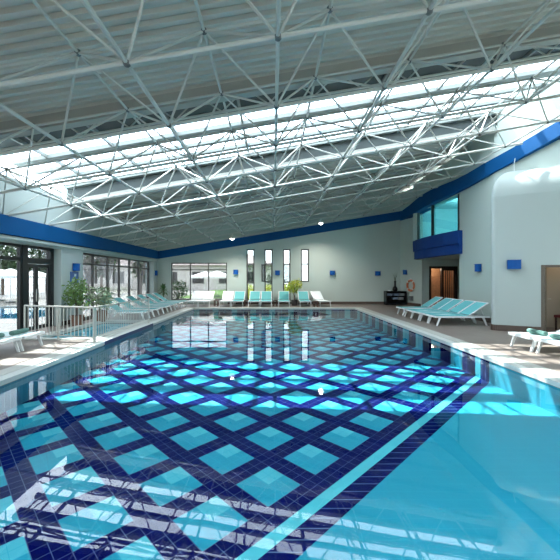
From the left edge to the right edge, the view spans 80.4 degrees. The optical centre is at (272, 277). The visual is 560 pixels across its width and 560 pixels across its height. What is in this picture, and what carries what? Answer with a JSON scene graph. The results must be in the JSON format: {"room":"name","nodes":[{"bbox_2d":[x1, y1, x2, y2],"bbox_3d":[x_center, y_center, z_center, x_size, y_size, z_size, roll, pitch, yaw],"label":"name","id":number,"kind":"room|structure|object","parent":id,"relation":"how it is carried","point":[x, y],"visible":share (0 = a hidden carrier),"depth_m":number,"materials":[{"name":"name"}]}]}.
{"room":"indoor swimming pool","nodes":[
{"label":"indoor swimming pool","id":0,"kind":"room"},
{"bbox_2d":[0,173,156,325],"bbox_3d":[-7.550,-0.580,7.600,0.500,4.460,27.200,0,0,0],"label":"wall","id":1,"kind":"structure","parent":0,"point":[64,258],"depth_m":11.59,"materials":[{"name":"white paint"}]},
{"bbox_2d":[0,242,21,331],"bbox_3d":[-7.630,0.320,8.460,0.100,2.660,3.120,0,0,0],"label":"window","id":2,"kind":"structure","parent":1,"relation":"in","point":[10,253],"depth_m":9.62,"materials":[{"name":"clear glass"}]},
{"bbox_2d":[22,245,53,330],"bbox_3d":[-7.623,0.320,10.710,0.153,2.660,1.420,0,0,0],"label":"door","id":3,"kind":"structure","parent":1,"relation":"in","point":[37,279],"depth_m":10.67,"materials":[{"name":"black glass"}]},
{"bbox_2d":[70,272,78,283],"bbox_3d":[-7.288,-0.010,12.150,0.024,0.440,0.480,0,0,0],"label":"wall sign","id":4,"kind":"object","parent":1,"relation":"attached to","point":[72,274],"visible":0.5,"depth_m":12.08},
{"bbox_2d":[72,263,79,270],"bbox_3d":[-7.214,-0.396,12.150,0.171,0.272,0.288,0,0,0],"label":"wall lamp","id":5,"kind":"object","parent":1,"relation":"attached to","point":[76,266],"visible":1,"depth_m":12.05,"materials":[{"name":"blue metal"}]},
{"bbox_2d":[62,315,91,325],"bbox_3d":[-7.285,1.574,16.110,0.030,0.148,9.320,0,0,0],"label":"baseboard","id":6,"kind":"structure","parent":1,"relation":"attached to","point":[86,317],"depth_m":12.70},
{"bbox_2d":[0,234,157,260],"bbox_3d":[-7.250,-1.110,7.400,0.100,0.080,26.800,0,0,0],"label":"trim","id":7,"kind":"structure","parent":1,"relation":"attached to","point":[1,236],"depth_m":11.38,"materials":[{"name":"white paint"}]},
{"bbox_2d":[0,214,157,258],"bbox_3d":[-7.255,-1.420,7.400,0.190,0.540,26.800,0,0,0],"label":"trim","id":8,"kind":"structure","parent":1,"relation":"attached to","point":[9,225],"depth_m":11.26,"materials":[{"name":"blue paint"}]},
{"bbox_2d":[0,0,559,250],"bbox_3d":[0.307,-3.292,8.982,15.399,3.348,23.125,0,0,0],"label":"roof truss","id":9,"kind":"object","parent":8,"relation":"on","point":[124,61],"visible":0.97,"depth_m":7.31,"materials":[{"name":"metal"}]},
{"bbox_2d":[83,253,148,316],"bbox_3d":[-7.630,0.320,16.485,0.100,2.660,7.530,0,0,0],"label":"window","id":10,"kind":"structure","parent":1,"relation":"in","point":[124,277],"depth_m":16.03,"materials":[{"name":"clear glass"}]},
{"bbox_2d":[0,44,559,151],"bbox_3d":[0.625,-4.098,7.150,15.660,3.187,0.052,0,0,0],"label":"girder","id":11,"kind":"object","parent":1,"relation":"attached to","point":[548,54],"visible":0.44,"depth_m":7.13,"materials":[{"name":"metal"}]},
{"bbox_2d":[52,324,129,337],"bbox_3d":[-5.700,1.921,10.800,1.740,0.358,3.840,0,0,0],"label":"pool water","id":12,"kind":"structure","parent":0,"point":[111,327],"depth_m":11.76,"materials":[{"name":"liquid"}]},
{"bbox_2d":[0,311,191,413],"bbox_3d":[-4.460,2.011,9.650,0.200,0.538,16.900,0,0,0],"label":"wall","id":13,"kind":"structure","parent":0,"point":[13,394],"depth_m":7.09,"materials":[{"name":"tile"}]},
{"bbox_2d":[104,323,152,345],"bbox_3d":[-4.354,1.694,10.275,0.021,0.103,3.450,0,0,0],"label":"trim","id":14,"kind":"structure","parent":13,"relation":"attached to","point":[149,325],"depth_m":9.81,"materials":[{"name":"blue tile"}]},
{"bbox_2d":[0,308,559,387],"bbox_3d":[0.070,1.685,9.650,9.250,0.081,17.290,0,0,0],"label":"trim","id":15,"kind":"structure","parent":13,"relation":"attached to","point":[23,372],"depth_m":7.40,"materials":[{"name":"white tile"}]},
{"bbox_2d":[0,307,559,377],"bbox_3d":[0.070,1.654,9.650,9.820,0.032,17.860,0,0,0],"label":"trim","id":16,"kind":"structure","parent":13,"relation":"attached to","point":[54,354],"depth_m":7.80,"materials":[{"name":"stone"}]},
{"bbox_2d":[24,298,149,342],"bbox_3d":[-5.625,1.184,10.210,2.294,0.912,3.624,0,0,0],"label":"railing","id":17,"kind":"object","parent":16,"relation":"on","point":[146,299],"visible":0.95,"depth_m":8.81,"materials":[{"name":"silver metal"}]},
{"bbox_2d":[64,136,481,232],"bbox_3d":[0.750,-4.260,16.550,17.100,3.118,9.300,0,0,0],"label":"ceiling","id":18,"kind":"structure","parent":0,"point":[434,147],"depth_m":14.95,"materials":[{"name":"white metal"}]},
{"bbox_2d":[0,44,559,199],"bbox_3d":[0.750,-4.490,9.290,16.300,3.440,5.340,0,0,0],"label":"frame","id":19,"kind":"object","parent":18,"relation":"attached to","point":[136,182],"visible":0.14,"depth_m":11.88,"materials":[{"name":"white metal"}]},
{"bbox_2d":[69,125,497,230],"bbox_3d":[0.800,-4.093,15.325,16.200,3.033,6.950,0,0,0],"label":"roof beam","id":20,"kind":"structure","parent":18,"relation":"attached to","point":[492,128],"depth_m":13.60,"materials":[{"name":"white metal"}]},
{"bbox_2d":[0,311,559,559],"bbox_3d":[0.170,2.011,9.650,9.060,0.538,17.300,0,0,0],"label":"swimming pool","id":21,"kind":"structure","parent":0,"point":[221,438],"depth_m":4.07,"materials":[{"name":"tile"}]},
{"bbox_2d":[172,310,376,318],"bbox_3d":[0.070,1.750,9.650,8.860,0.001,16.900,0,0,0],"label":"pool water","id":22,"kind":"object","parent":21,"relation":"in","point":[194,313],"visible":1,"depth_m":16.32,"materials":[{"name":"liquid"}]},
{"bbox_2d":[0,0,559,121],"bbox_3d":[0.750,-4.260,2.810,17.100,3.118,7.620,0,0,0],"label":"ceiling","id":23,"kind":"structure","parent":0,"point":[25,32],"depth_m":5.70,"materials":[{"name":"white metal"}]},
{"bbox_2d":[0,25,559,139],"bbox_3d":[0.800,-4.053,6.665,16.200,3.093,0.190,0,0,0],"label":"roof beam","id":24,"kind":"structure","parent":23,"relation":"attached to","point":[553,30],"depth_m":6.60,"materials":[{"name":"white metal"}]},
{"bbox_2d":[0,304,559,388],"bbox_3d":[2.500,1.695,7.650,21.000,0.090,27.300,0,0,0],"label":"floor","id":25,"kind":"structure","parent":0,"point":[478,333],"depth_m":9.34,"materials":[{"name":"tile"}]},
{"bbox_2d":[0,337,21,351],"bbox_3d":[-6.573,1.369,7.060,1.946,0.563,0.660,0,0,0],"label":"sun lounger","id":26,"kind":"object","parent":25,"relation":"on","point":[3,340],"visible":1,"depth_m":7.23,"materials":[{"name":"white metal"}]},
{"bbox_2d":[0,331,44,350],"bbox_3d":[-6.573,1.369,7.800,1.946,0.563,0.660,0,0,0],"label":"sun lounger","id":27,"kind":"object","parent":25,"relation":"on","point":[25,335],"visible":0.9,"depth_m":7.71,"materials":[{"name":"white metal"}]},
{"bbox_2d":[9,328,28,334],"bbox_3d":[-5.980,1.260,7.800,0.132,0.103,0.511,0,0,-3],"label":"rolled towel","id":28,"kind":"object","parent":27,"relation":"on","point":[23,330],"visible":1,"depth_m":7.72,"materials":[{"name":"teal fabric"}]},
{"bbox_2d":[61,277,94,325],"bbox_3d":[-6.784,0.791,11.437,1.021,1.718,0.937,0,0,0],"label":"potted tree","id":29,"kind":"object","parent":25,"relation":"on","point":[72,292],"visible":0.95,"depth_m":11.36,"materials":[{"name":"green plant"}]},
{"bbox_2d":[22,320,150,339],"bbox_3d":[-5.700,1.665,10.800,1.980,0.090,4.080,0,0,0],"label":"trim","id":30,"kind":"structure","parent":25,"relation":"on","point":[43,337],"depth_m":10.21,"materials":[{"name":"stone"}]},
{"bbox_2d":[87,286,117,321],"bbox_3d":[-6.504,0.966,12.548,1.109,1.368,0.955,0,0,0],"label":"potted tree","id":31,"kind":"object","parent":25,"relation":"on","point":[105,296],"visible":0.85,"depth_m":12.43,"materials":[{"name":"green plant"}]},
{"bbox_2d":[100,300,151,319],"bbox_3d":[-5.925,1.250,13.250,1.890,0.801,0.660,0,0,0],"label":"sun lounger","id":32,"kind":"object","parent":25,"relation":"on","point":[115,308],"visible":0.41,"depth_m":13.11,"materials":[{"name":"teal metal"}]},
{"bbox_2d":[111,297,160,316],"bbox_3d":[-5.925,1.250,14.350,1.890,0.801,0.660,0,0,0],"label":"sun lounger","id":33,"kind":"object","parent":25,"relation":"on","point":[118,299],"visible":0.6,"depth_m":14.21,"materials":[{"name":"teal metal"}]},
{"bbox_2d":[124,296,169,313],"bbox_3d":[-5.925,1.250,15.600,1.890,0.801,0.660,0,0,0],"label":"sun lounger","id":34,"kind":"object","parent":25,"relation":"on","point":[131,298],"visible":0.66,"depth_m":15.43,"materials":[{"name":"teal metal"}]},
{"bbox_2d":[135,294,176,310],"bbox_3d":[-5.925,1.250,16.800,1.890,0.801,0.660,0,0,0],"label":"sun lounger","id":35,"kind":"object","parent":25,"relation":"on","point":[141,296],"visible":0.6,"depth_m":16.61,"materials":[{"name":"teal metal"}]},
{"bbox_2d":[144,293,182,308],"bbox_3d":[-5.925,1.250,17.900,1.890,0.801,0.660,0,0,0],"label":"sun lounger","id":36,"kind":"object","parent":25,"relation":"on","point":[149,295],"visible":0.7,"depth_m":17.76,"materials":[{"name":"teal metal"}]},
{"bbox_2d":[158,283,169,300],"bbox_3d":[-6.621,0.974,19.979,0.954,1.351,1.008,0,0,0],"label":"potted palm","id":37,"kind":"object","parent":25,"relation":"on","point":[162,286],"visible":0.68,"depth_m":19.89,"materials":[{"name":"plant"}]},
{"bbox_2d":[152,293,186,306],"bbox_3d":[-5.925,1.250,19.000,1.890,0.801,0.660,0,0,0],"label":"sun lounger","id":38,"kind":"object","parent":25,"relation":"on","point":[155,294],"visible":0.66,"depth_m":18.72,"materials":[{"name":"teal fabric"}]},
{"bbox_2d":[186,291,203,306],"bbox_3d":[-4.620,1.233,19.745,0.660,0.834,1.890,0,0,0],"label":"sun lounger","id":39,"kind":"object","parent":25,"relation":"on","point":[197,296],"visible":0.84,"depth_m":20.24,"materials":[{"name":"white plastic"}]},
{"bbox_2d":[198,291,214,306],"bbox_3d":[-3.950,1.233,19.745,0.660,0.834,1.890,0,0,0],"label":"sun lounger","id":40,"kind":"object","parent":25,"relation":"on","point":[208,296],"visible":0.96,"depth_m":20.16,"materials":[{"name":"white plastic"}]},
{"bbox_2d":[219,291,233,306],"bbox_3d":[-2.750,1.233,19.745,0.660,0.834,1.890,0,0,0],"label":"sun lounger","id":41,"kind":"object","parent":25,"relation":"on","point":[227,296],"visible":0.94,"depth_m":20.24,"materials":[{"name":"white plastic"}]},
{"bbox_2d":[231,291,244,306],"bbox_3d":[-2.050,1.233,19.745,0.660,0.834,1.890,0,0,0],"label":"sun lounger","id":42,"kind":"object","parent":25,"relation":"on","point":[239,296],"visible":0.94,"depth_m":20.16,"materials":[{"name":"teal fabric"}]},
{"bbox_2d":[248,291,260,306],"bbox_3d":[-1.100,1.233,19.745,0.660,0.834,1.890,0,0,0],"label":"sun lounger","id":43,"kind":"object","parent":25,"relation":"on","point":[254,295],"visible":0.97,"depth_m":20.24,"materials":[{"name":"teal fabric"}]},
{"bbox_2d":[260,291,271,306],"bbox_3d":[-0.400,1.233,19.745,0.660,0.834,1.890,0,0,0],"label":"sun lounger","id":44,"kind":"object","parent":25,"relation":"on","point":[266,296],"visible":1,"depth_m":20.17,"materials":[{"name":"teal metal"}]},
{"bbox_2d":[278,291,289,306],"bbox_3d":[0.652,1.233,19.744,0.660,0.834,1.890,0,0,2],"label":"sun lounger","id":45,"kind":"object","parent":25,"relation":"on","point":[283,295],"visible":0.98,"depth_m":20.17,"materials":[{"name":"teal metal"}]},
{"bbox_2d":[287,278,302,305],"bbox_3d":[1.299,0.834,19.744,0.964,1.632,0.837,0,0,-17],"label":"potted tree","id":46,"kind":"object","parent":25,"relation":"on","point":[294,288],"visible":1,"depth_m":19.63,"materials":[{"name":"green plant"}]},
{"bbox_2d":[297,291,311,306],"bbox_3d":[1.860,1.233,19.745,0.660,0.834,1.890,0,0,0],"label":"sun lounger","id":47,"kind":"object","parent":25,"relation":"on","point":[303,296],"visible":0.98,"depth_m":20.24,"materials":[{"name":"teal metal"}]},
{"bbox_2d":[310,291,330,306],"bbox_3d":[2.812,1.233,19.801,0.660,0.834,1.890,0,0,-13],"label":"sun lounger","id":48,"kind":"object","parent":25,"relation":"on","point":[317,296],"visible":0.98,"depth_m":20.23,"materials":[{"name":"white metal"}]},
{"bbox_2d":[384,291,406,304],"bbox_3d":[7.450,1.210,20.200,1.240,0.840,0.440,0,0,0],"label":"base cabinet","id":49,"kind":"object","parent":25,"relation":"on","point":[387,299],"visible":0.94,"depth_m":20.09,"materials":[{"name":"black wood"}]},
{"bbox_2d":[392,272,397,290],"bbox_3d":[7.451,0.210,20.200,0.323,1.161,0.320,0,0,0],"label":"vase","id":50,"kind":"object","parent":49,"relation":"on","point":[395,288],"visible":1,"depth_m":20.14,"materials":[{"name":"black ceramic"}]},
{"bbox_2d":[396,296,442,314],"bbox_3d":[6.625,1.250,14.950,1.890,0.801,0.660,0,0,0],"label":"sun lounger","id":51,"kind":"object","parent":25,"relation":"on","point":[435,299],"visible":0.68,"depth_m":14.80,"materials":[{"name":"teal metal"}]},
{"bbox_2d":[403,298,452,317],"bbox_3d":[6.545,1.250,13.900,1.890,0.801,0.660,0,0,0],"label":"sun lounger","id":52,"kind":"object","parent":25,"relation":"on","point":[445,301],"visible":0.62,"depth_m":13.87,"materials":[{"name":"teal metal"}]},
{"bbox_2d":[410,299,463,319],"bbox_3d":[6.545,1.250,13.220,1.890,0.801,0.660,0,0,0],"label":"sun lounger","id":53,"kind":"object","parent":25,"relation":"on","point":[454,302],"visible":0.7,"depth_m":13.16,"materials":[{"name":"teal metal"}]},
{"bbox_2d":[418,300,475,322],"bbox_3d":[6.545,1.250,12.440,1.890,0.801,0.660,0,0,0],"label":"sun lounger","id":54,"kind":"object","parent":25,"relation":"on","point":[466,303],"visible":0.69,"depth_m":12.41,"materials":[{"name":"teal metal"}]},
{"bbox_2d":[427,301,489,325],"bbox_3d":[6.545,1.250,11.740,1.890,0.801,0.660,0,0,0],"label":"sun lounger","id":55,"kind":"object","parent":25,"relation":"on","point":[468,312],"visible":1,"depth_m":11.59,"materials":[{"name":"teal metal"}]},
{"bbox_2d":[508,330,559,351],"bbox_3d":[6.693,1.369,7.720,1.946,0.563,0.660,0,0,0],"label":"sun lounger","id":56,"kind":"object","parent":25,"relation":"on","point":[527,335],"visible":0.81,"depth_m":7.68,"materials":[{"name":"white plastic"}]},
{"bbox_2d":[526,328,547,335],"bbox_3d":[6.160,1.260,7.720,0.132,0.103,0.511,0,0,0],"label":"rolled towel","id":57,"kind":"object","parent":56,"relation":"on","point":[534,331],"visible":1,"depth_m":7.64,"materials":[{"name":"teal fabric"}]},
{"bbox_2d":[534,337,559,352],"bbox_3d":[6.733,1.369,6.980,1.946,0.563,0.660,0,0,0],"label":"sun lounger","id":58,"kind":"object","parent":25,"relation":"on","point":[541,340],"visible":1,"depth_m":7.08,"materials":[{"name":"white plastic"}]},
{"bbox_2d":[549,333,559,339],"bbox_3d":[6.100,1.260,6.980,0.132,0.103,0.511,0,0,-3],"label":"rolled towel","id":59,"kind":"object","parent":58,"relation":"on","point":[554,336],"visible":1,"depth_m":7.09,"materials":[{"name":"teal fabric"}]},
{"bbox_2d":[554,314,559,329],"bbox_3d":[9.242,1.200,10.380,0.480,0.900,0.490,0,0,-20],"label":"chair","id":60,"kind":"object","parent":25,"relation":"on","point":[555,316],"visible":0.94,"depth_m":10.48,"materials":[{"name":"brown wood"}]},
{"bbox_2d":[157,191,403,303],"bbox_3d":[0.350,-1.933,20.950,15.900,7.166,0.300,0,0,0],"label":"wall","id":61,"kind":"structure","parent":0,"point":[354,254],"depth_m":20.80,"materials":[{"name":"paint"}]},
{"bbox_2d":[171,263,226,299],"bbox_3d":[-4.650,0.210,20.905,3.520,2.340,0.090,0,0,0],"label":"window","id":62,"kind":"structure","parent":61,"relation":"in","point":[186,278],"depth_m":20.89,"materials":[{"name":"clear glass"}]},
{"bbox_2d":[247,249,253,299],"bbox_3d":[-1.415,-0.185,20.905,0.500,3.270,0.090,0,0,0],"label":"window","id":63,"kind":"structure","parent":61,"relation":"in","point":[247,249],"depth_m":20.86,"materials":[{"name":"glass"}]},
{"bbox_2d":[262,249,272,300],"bbox_3d":[-0.433,-0.185,20.807,0.832,3.270,0.346,0,0,-33],"label":"window","id":64,"kind":"structure","parent":61,"relation":"in","point":[271,263],"depth_m":20.86,"materials":[{"name":"glass"}]},
{"bbox_2d":[158,211,400,258],"bbox_3d":[0.450,-2.702,20.740,15.300,2.993,0.160,0,0,0],"label":"trim","id":65,"kind":"structure","parent":61,"relation":"attached to","point":[393,216],"depth_m":20.66,"materials":[{"name":"blue paint"}]},
{"bbox_2d":[283,249,289,299],"bbox_3d":[0.865,-0.185,20.905,0.470,3.270,0.090,0,0,0],"label":"window","id":66,"kind":"structure","parent":61,"relation":"in","point":[283,249],"depth_m":20.86,"materials":[{"name":"glass"}]},
{"bbox_2d":[301,249,308,281],"bbox_3d":[2.010,-0.785,20.905,0.500,2.070,0.090,0,0,0],"label":"window","id":67,"kind":"structure","parent":61,"relation":"in","point":[301,249],"depth_m":20.86,"materials":[{"name":"brown metal"}]},
{"bbox_2d":[228,302,383,303],"bbox_3d":[2.575,1.558,20.785,10.850,0.157,0.030,0,0,0],"label":"baseboard","id":68,"kind":"structure","parent":61,"relation":"attached to","point":[228,302],"depth_m":20.77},
{"bbox_2d":[375,271,380,275],"bbox_3d":[6.560,-0.286,20.714,0.328,0.272,0.171,0,0,0],"label":"wall lamp","id":69,"kind":"object","parent":61,"relation":"attached to","point":[377,273],"visible":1,"depth_m":20.64,"materials":[{"name":"blue metal"}]},
{"bbox_2d":[1,48,559,188],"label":"window","id":70,"kind":"structure","parent":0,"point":[507,76],"depth_m":10.26,"materials":[{"name":"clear glass"}]},
{"bbox_2d":[423,198,457,237],"bbox_3d":[9.750,-2.600,16.400,2.900,2.900,5.600,0,0,0],"label":"wall","id":71,"kind":"structure","parent":0,"point":[446,214],"depth_m":19.00,"materials":[{"name":"paint"}]},
{"bbox_2d":[424,255,458,306],"bbox_3d":[10.250,0.255,16.625,3.900,2.790,5.250,0,0,0],"label":"wall","id":72,"kind":"structure","parent":0,"point":[453,260],"depth_m":19.05,"materials":[{"name":"paint"}]},
{"bbox_2d":[429,266,457,306],"bbox_3d":[9.780,0.490,19.090,1.600,2.320,0.220,0,0,0],"label":"door","id":73,"kind":"structure","parent":72,"relation":"in","point":[454,269],"depth_m":19.02,"materials":[{"name":"brown wood"}]},
{"bbox_2d":[407,302,490,322],"bbox_3d":[8.211,1.565,16.385,0.579,0.170,8.770,0,0,0],"label":"baseboard","id":74,"kind":"structure","parent":72,"relation":"attached to","point":[408,303],"depth_m":13.08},
{"bbox_2d":[431,269,452,304],"bbox_3d":[9.750,0.300,19.850,2.500,2.700,1.100,0,0,0],"label":"wall","id":75,"kind":"structure","parent":0,"point":[435,273],"depth_m":20.30,"materials":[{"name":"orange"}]},
{"bbox_2d":[400,75,559,317],"bbox_3d":[8.692,-2.350,7.462,1.020,8.000,26.940,0,0,-2],"label":"wall","id":76,"kind":"structure","parent":0,"point":[474,201],"depth_m":12.92,"materials":[{"name":"paint"}]},
{"bbox_2d":[406,278,414,291],"bbox_3d":[8.234,0.411,19.797,0.135,0.843,0.770,0,0,-17],"label":"lifebuoy","id":77,"kind":"object","parent":76,"relation":"attached to","point":[410,279],"visible":1,"depth_m":19.77,"materials":[{"name":"orange plastic"}]},
{"bbox_2d":[413,230,461,258],"bbox_3d":[7.772,-1.525,16.175,0.485,0.990,4.350,0,0,0],"label":"balcony","id":78,"kind":"object","parent":76,"relation":"attached to","point":[448,243],"visible":1,"depth_m":15.24,"materials":[{"name":"blue paint"}]},
{"bbox_2d":[417,194,458,238],"bbox_3d":[8.045,-2.595,16.350,0.210,2.090,4.220,0,0,0],"label":"window","id":79,"kind":"structure","parent":76,"relation":"in","point":[432,206],"depth_m":16.58,"materials":[{"name":"black metal"}]},
{"bbox_2d":[475,264,481,271],"bbox_3d":[7.934,-0.396,12.820,0.171,0.292,0.268,0,0,0],"label":"wall lamp","id":80,"kind":"object","parent":76,"relation":"attached to","point":[478,267],"visible":1,"depth_m":12.73,"materials":[{"name":"blue metal"}]},
{"bbox_2d":[400,122,559,220],"bbox_3d":[8.690,-4.270,7.385,1.125,1.360,26.748,0,0,-3],"label":"trim","id":81,"kind":"structure","parent":76,"relation":"attached to","point":[421,205],"depth_m":12.45,"materials":[{"name":"blue paint"}]},
{"bbox_2d":[491,168,559,326],"bbox_3d":[8.617,-0.950,10.412,2.869,5.200,1.779,0,0,35],"label":"wall","id":82,"kind":"structure","parent":0,"point":[525,204],"depth_m":10.15,"materials":[{"name":"white paint"}]},
{"bbox_2d":[507,260,520,268],"bbox_3d":[7.396,-0.416,10.156,0.348,0.282,0.182,0,0,27],"label":"wall lamp","id":83,"kind":"object","parent":82,"relation":"attached to","point":[511,264],"visible":1,"depth_m":10.08,"materials":[{"name":"blue metal"}]},
{"bbox_2d":[491,324,540,331],"bbox_3d":[7.474,1.560,10.218,1.266,0.180,0.161,0,0,34],"label":"baseboard","id":84,"kind":"structure","parent":82,"relation":"attached to","point":[493,326],"depth_m":10.24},
{"bbox_2d":[541,265,559,330],"bbox_3d":[8.670,0.630,9.963,1.093,2.040,0.650,0,0,27],"label":"door frame","id":85,"kind":"structure","parent":82,"relation":"in","point":[543,269],"depth_m":9.91,"materials":[{"name":"brown wood"}]},
{"bbox_2d":[545,267,559,327],"bbox_3d":[9.076,0.320,10.485,1.943,2.660,1.470,0,0,27],"label":"wall","id":86,"kind":"structure","parent":0,"point":[553,273],"depth_m":11.05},
{"label":"outside","id":87,"kind":"structure","parent":0,"visible":0},
{"bbox_3d":[-15.000,1.760,25.000,110.000,0.180,130.000,0,0,0],"label":"ground","id":88,"kind":"structure","parent":87,"visible":0},
{"bbox_2d":[248,284,252,299],"bbox_3d":[-1.603,1.038,22.290,1.455,1.280,1.218,0,0,0],"label":"shrub","id":89,"kind":"object","parent":88,"relation":"on","point":[249,289],"visible":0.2,"depth_m":22.25,"materials":[{"name":"green plant"}]},
{"bbox_2d":[248,254,270,288],"bbox_3d":[-14.000,-1.050,50.000,29.200,5.400,9.200,0,0,0],"label":"house","id":90,"kind":"structure","parent":88,"relation":"on","point":[250,257],"depth_m":46.00,"materials":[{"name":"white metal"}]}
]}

